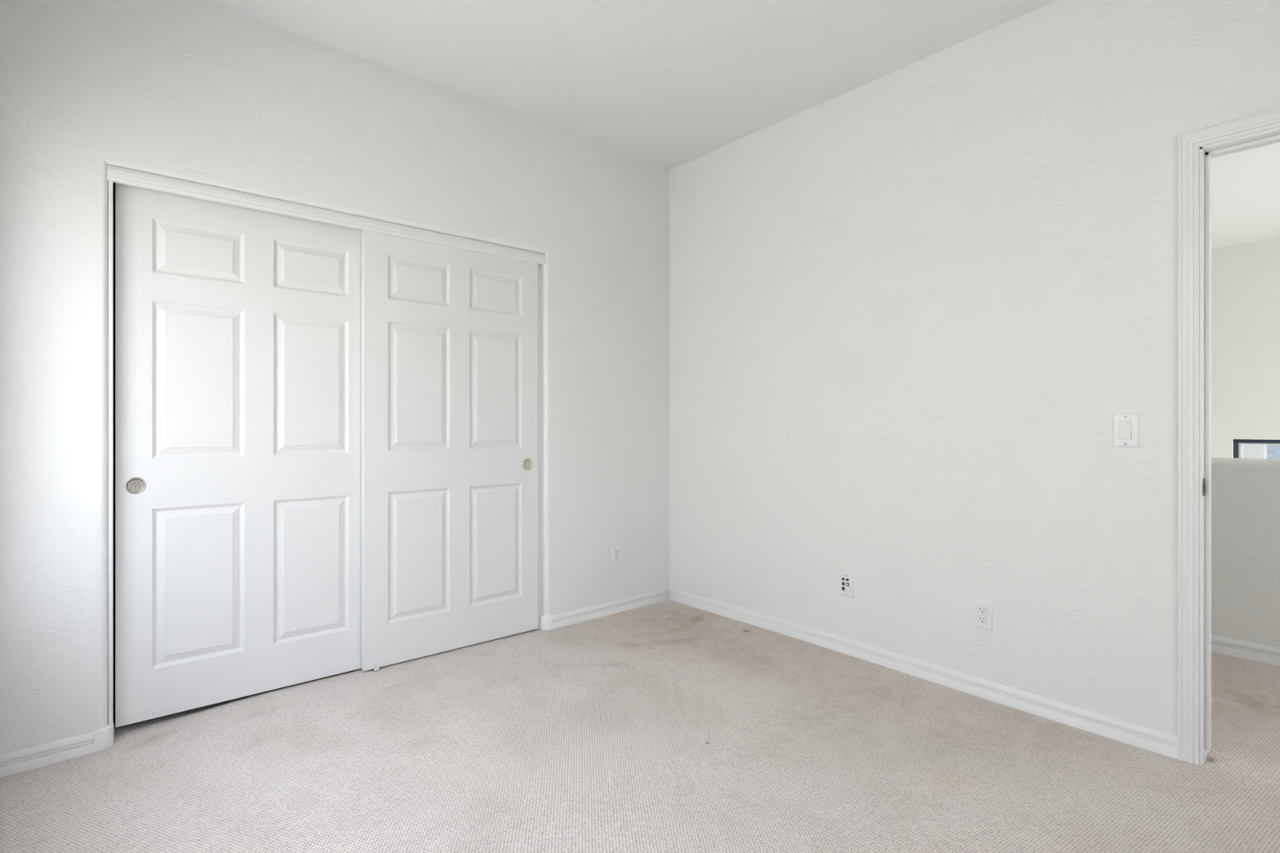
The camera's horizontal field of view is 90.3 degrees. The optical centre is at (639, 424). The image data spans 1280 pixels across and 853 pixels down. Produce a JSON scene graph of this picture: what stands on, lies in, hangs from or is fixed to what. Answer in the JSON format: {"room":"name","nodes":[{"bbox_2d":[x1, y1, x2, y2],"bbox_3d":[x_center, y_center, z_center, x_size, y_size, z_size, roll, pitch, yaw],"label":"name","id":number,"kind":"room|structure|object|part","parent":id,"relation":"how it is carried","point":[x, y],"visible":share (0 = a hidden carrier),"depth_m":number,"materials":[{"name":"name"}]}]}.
{"room":"empty bedroom","nodes":[
{"label":"empty bedroom","id":0,"kind":"room"},
{"bbox_2d":[113,182,115,683],"bbox_3d":[-1.470,-0.096,3.161,2.445,2.640,0.600,0,0,-41],"label":"door frame","id":1,"kind":"structure","parent":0,"point":[113,183],"depth_m":2.78,"materials":[{"name":"white wood"}]},
{"bbox_2d":[0,0,669,754],"bbox_3d":[-1.014,-0.172,3.080,3.320,2.893,0.120,0,0,-41],"label":"wall","id":2,"kind":"structure","parent":0,"point":[199,87],"depth_m":2.52,"materials":[{"name":"white paint"}]},
{"bbox_2d":[0,724,114,777],"bbox_3d":[-2.013,1.127,2.154,0.358,0.118,0.060,0,0,-41],"label":"baseboard","id":3,"kind":"structure","parent":2,"relation":"attached to","point":[19,761],"depth_m":2.15,"materials":[{"name":"wood"}]},
{"bbox_2d":[115,182,361,727],"bbox_3d":[-1.572,0.098,2.620,0.909,2.007,0.038,0,0,-41],"label":"door","id":4,"kind":"structure","parent":2,"relation":"in","point":[238,329],"depth_m":2.54,"materials":[{"name":"white wood"}]},
{"bbox_2d":[126,479,143,492],"bbox_3d":[-1.861,0.226,2.346,0.050,0.050,0.002,0,0,-41],"label":"door handle","id":5,"kind":"object","parent":4,"relation":"on","point":[132,485],"depth_m":2.35,"materials":[{"name":"silver metal"}]},
{"bbox_3d":[-1.716,-0.670,2.481,0.297,0.205,0.011,0,0,-41],"label":"panel","id":6,"kind":"part","parent":4,"relation":"part of","materials":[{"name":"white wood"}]},
{"bbox_3d":[-1.716,-0.167,2.481,0.297,0.593,0.011,0,0,-41],"label":"panel","id":7,"kind":"part","parent":4,"relation":"part of","materials":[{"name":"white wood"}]},
{"bbox_3d":[-1.716,0.616,2.481,0.297,0.600,0.011,0,0,-41],"label":"panel","id":8,"kind":"part","parent":4,"relation":"part of","materials":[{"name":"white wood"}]},
{"bbox_3d":[-1.413,-0.670,2.744,0.296,0.205,0.011,0,0,-41],"label":"panel","id":9,"kind":"part","parent":4,"relation":"part of","materials":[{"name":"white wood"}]},
{"bbox_3d":[-1.413,-0.167,2.744,0.296,0.593,0.011,0,0,-41],"label":"panel","id":10,"kind":"part","parent":4,"relation":"part of","materials":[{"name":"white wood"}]},
{"bbox_3d":[-1.413,0.616,2.744,0.296,0.600,0.011,0,0,-41],"label":"panel","id":11,"kind":"part","parent":4,"relation":"part of","materials":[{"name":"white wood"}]},
{"bbox_2d":[98,154,549,728],"bbox_3d":[-1.234,0.163,2.889,1.865,2.222,0.120,0,0,-41],"label":"trim","id":12,"kind":"structure","parent":2,"relation":"attached to","point":[112,170],"depth_m":2.42,"materials":[{"name":"wood"}]},
{"bbox_2d":[361,230,537,671],"bbox_3d":[-0.901,0.098,3.147,0.903,2.007,0.038,0,0,-41],"label":"door","id":13,"kind":"structure","parent":2,"relation":"in","point":[450,335],"depth_m":3.09,"materials":[{"name":"wood"}]},
{"bbox_3d":[-1.043,-0.676,3.010,0.297,0.205,0.011,0,0,-41],"label":"panel","id":14,"kind":"part","parent":13,"relation":"part of","materials":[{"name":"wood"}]},
{"bbox_3d":[-1.043,-0.173,3.010,0.297,0.593,0.011,0,0,-41],"label":"panel","id":15,"kind":"part","parent":13,"relation":"part of","materials":[{"name":"wood"}]},
{"bbox_3d":[-1.043,0.610,3.010,0.297,0.600,0.011,0,0,-41],"label":"panel","id":16,"kind":"part","parent":13,"relation":"part of","materials":[{"name":"wood"}]},
{"bbox_3d":[-0.741,-0.676,3.272,0.296,0.205,0.011,0,0,-41],"label":"panel","id":17,"kind":"part","parent":13,"relation":"part of","materials":[{"name":"wood"}]},
{"bbox_3d":[-0.741,-0.173,3.272,0.296,0.593,0.011,0,0,-41],"label":"panel","id":18,"kind":"part","parent":13,"relation":"part of","materials":[{"name":"wood"}]},
{"bbox_3d":[-0.741,0.610,3.272,0.296,0.600,0.011,0,0,-41],"label":"panel","id":19,"kind":"part","parent":13,"relation":"part of","materials":[{"name":"wood"}]},
{"bbox_2d":[523,459,531,469],"bbox_3d":[-0.599,0.213,3.386,0.050,0.050,0.002,0,0,-41],"label":"door handle","id":20,"kind":"object","parent":13,"relation":"on","point":[526,463],"depth_m":3.39,"materials":[{"name":"gold metal"}]},
{"bbox_2d":[539,587,669,630],"bbox_3d":[-0.176,1.096,3.748,0.939,0.117,0.060,0,0,-41],"label":"baseboard","id":21,"kind":"structure","parent":2,"relation":"attached to","point":[546,622],"depth_m":3.68,"materials":[{"name":"wood"}]},
{"bbox_2d":[611,545,621,565],"bbox_3d":[-0.137,0.774,3.756,0.073,0.114,0.009,0,0,-41],"label":"duplex outlet","id":22,"kind":"object","parent":2,"relation":"attached to","point":[615,550],"visible":1,"depth_m":3.75,"materials":[{"name":"white plastic"}]},
{"bbox_2d":[0,600,1279,852],"bbox_3d":[1.278,1.217,1.514,4.730,0.214,6.750,0,0,-41],"label":"floor","id":23,"kind":"structure","parent":0,"point":[666,726],"depth_m":2.10,"materials":[{"name":"carpet"}]},
{"bbox_2d":[372,662,379,671],"bbox_3d":[-1.193,1.096,2.873,0.028,0.037,0.034,0,0,-41],"label":"floor guide","id":24,"kind":"object","parent":23,"relation":"on","point":[376,667],"visible":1,"depth_m":2.87,"materials":[{"name":"plastic"}]},
{"bbox_2d":[202,0,1279,248],"bbox_3d":[2.664,-1.669,2.671,8.340,0.100,6.920,0,0,-41],"label":"ceiling","id":25,"kind":"structure","parent":0,"point":[668,84],"depth_m":2.78,"materials":[{"name":"white paint"}]},
{"bbox_2d":[669,0,1279,764],"bbox_3d":[1.518,-0.172,2.603,0.120,2.893,3.920,0,0,-41],"label":"wall","id":26,"kind":"structure","parent":0,"point":[913,308],"depth_m":2.65,"materials":[{"name":"white paint"}]},
{"bbox_2d":[840,572,853,598],"bbox_3d":[1.002,0.782,3.095,0.015,0.114,0.075,0,0,-41],"label":"data jack plate","id":27,"kind":"object","parent":26,"relation":"attached to","point":[846,580],"visible":1,"depth_m":3.09,"materials":[{"name":"white plastic"}]},
{"bbox_2d":[669,587,1177,759],"bbox_3d":[1.002,1.103,3.095,0.014,0.131,2.500,0,0,-41],"label":"baseboard","id":28,"kind":"structure","parent":26,"relation":"attached to","point":[1154,740],"depth_m":2.68,"materials":[{"name":"wood"}]},
{"bbox_2d":[973,599,992,630],"bbox_3d":[1.413,0.785,2.625,0.009,0.114,0.073,0,0,-41],"label":"duplex outlet","id":29,"kind":"object","parent":26,"relation":"attached to","point":[983,610],"visible":1,"depth_m":2.62,"materials":[{"name":"white plastic"}]},
{"bbox_2d":[1112,413,1139,447],"bbox_3d":[1.727,0.021,2.263,0.011,0.119,0.076,0,0,-41],"label":"light switch","id":30,"kind":"object","parent":26,"relation":"attached to","point":[1126,427],"visible":1,"depth_m":2.26,"materials":[{"name":"white plastic"}]},
{"bbox_2d":[1177,108,1279,764],"bbox_3d":[2.180,0.089,1.841,0.153,2.130,0.941,0,0,-41],"label":"door frame","id":31,"kind":"structure","parent":26,"relation":"attached to","point":[1189,143],"depth_m":2.13,"materials":[{"name":"wood"}]},
{"bbox_3d":[1.879,0.210,2.120,0.040,0.058,0.002,0,0,-41],"label":"plate","id":32,"kind":"part","parent":31,"relation":"part of","materials":[{"name":"metal"}]},
{"bbox_2d":[1211,237,1279,457],"bbox_3d":[5.766,1.153,5.390,0.150,5.543,6.720,0,0,-41],"label":"wall","id":33,"kind":"structure","parent":0,"point":[1246,277],"depth_m":5.69,"materials":[{"name":"white paint"}]},
{"bbox_2d":[1233,439,1279,457],"bbox_3d":[6.052,1.079,5.098,0.060,1.890,1.905,0,0,-41],"label":"window","id":34,"kind":"structure","parent":33,"relation":"in","point":[1237,443],"depth_m":5.75,"materials":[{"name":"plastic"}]},
{"bbox_2d":[1211,457,1279,648],"bbox_3d":[3.072,2.046,2.972,0.130,3.757,6.600,0,0,-41],"label":"wall","id":35,"kind":"structure","parent":0,"point":[1246,492],"depth_m":3.06,"materials":[{"name":"white paint"}]},
{"bbox_2d":[1211,635,1279,666],"bbox_3d":[3.017,1.104,2.924,0.014,0.120,6.600,0,0,-41],"label":"baseboard","id":36,"kind":"structure","parent":35,"relation":"attached to","point":[1220,645],"depth_m":3.05,"materials":[{"name":"wood"}]},
{"bbox_2d":[1266,444,1279,459],"bbox_3d":[10.504,1.124,6.377,0.200,6.000,8.000,0,0,-41],"label":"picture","id":37,"kind":"structure","parent":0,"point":[1273,451],"depth_m":8.53},
{"label":"outside","id":38,"kind":"structure","parent":0,"visible":0},
{"bbox_3d":[8.749,4.274,8.826,8.800,0.300,28.000,0,0,-41],"label":"ground","id":39,"kind":"structure","parent":38,"visible":0},
{"bbox_2d":[1243,444,1266,458],"bbox_3d":[5.322,1.024,8.381,0.200,6.200,4.180,0,0,-41],"label":"wall","id":40,"kind":"structure","parent":39,"relation":"on","point":[1250,451],"depth_m":6.80,"materials":[{"name":"grey paint"}]}
]}

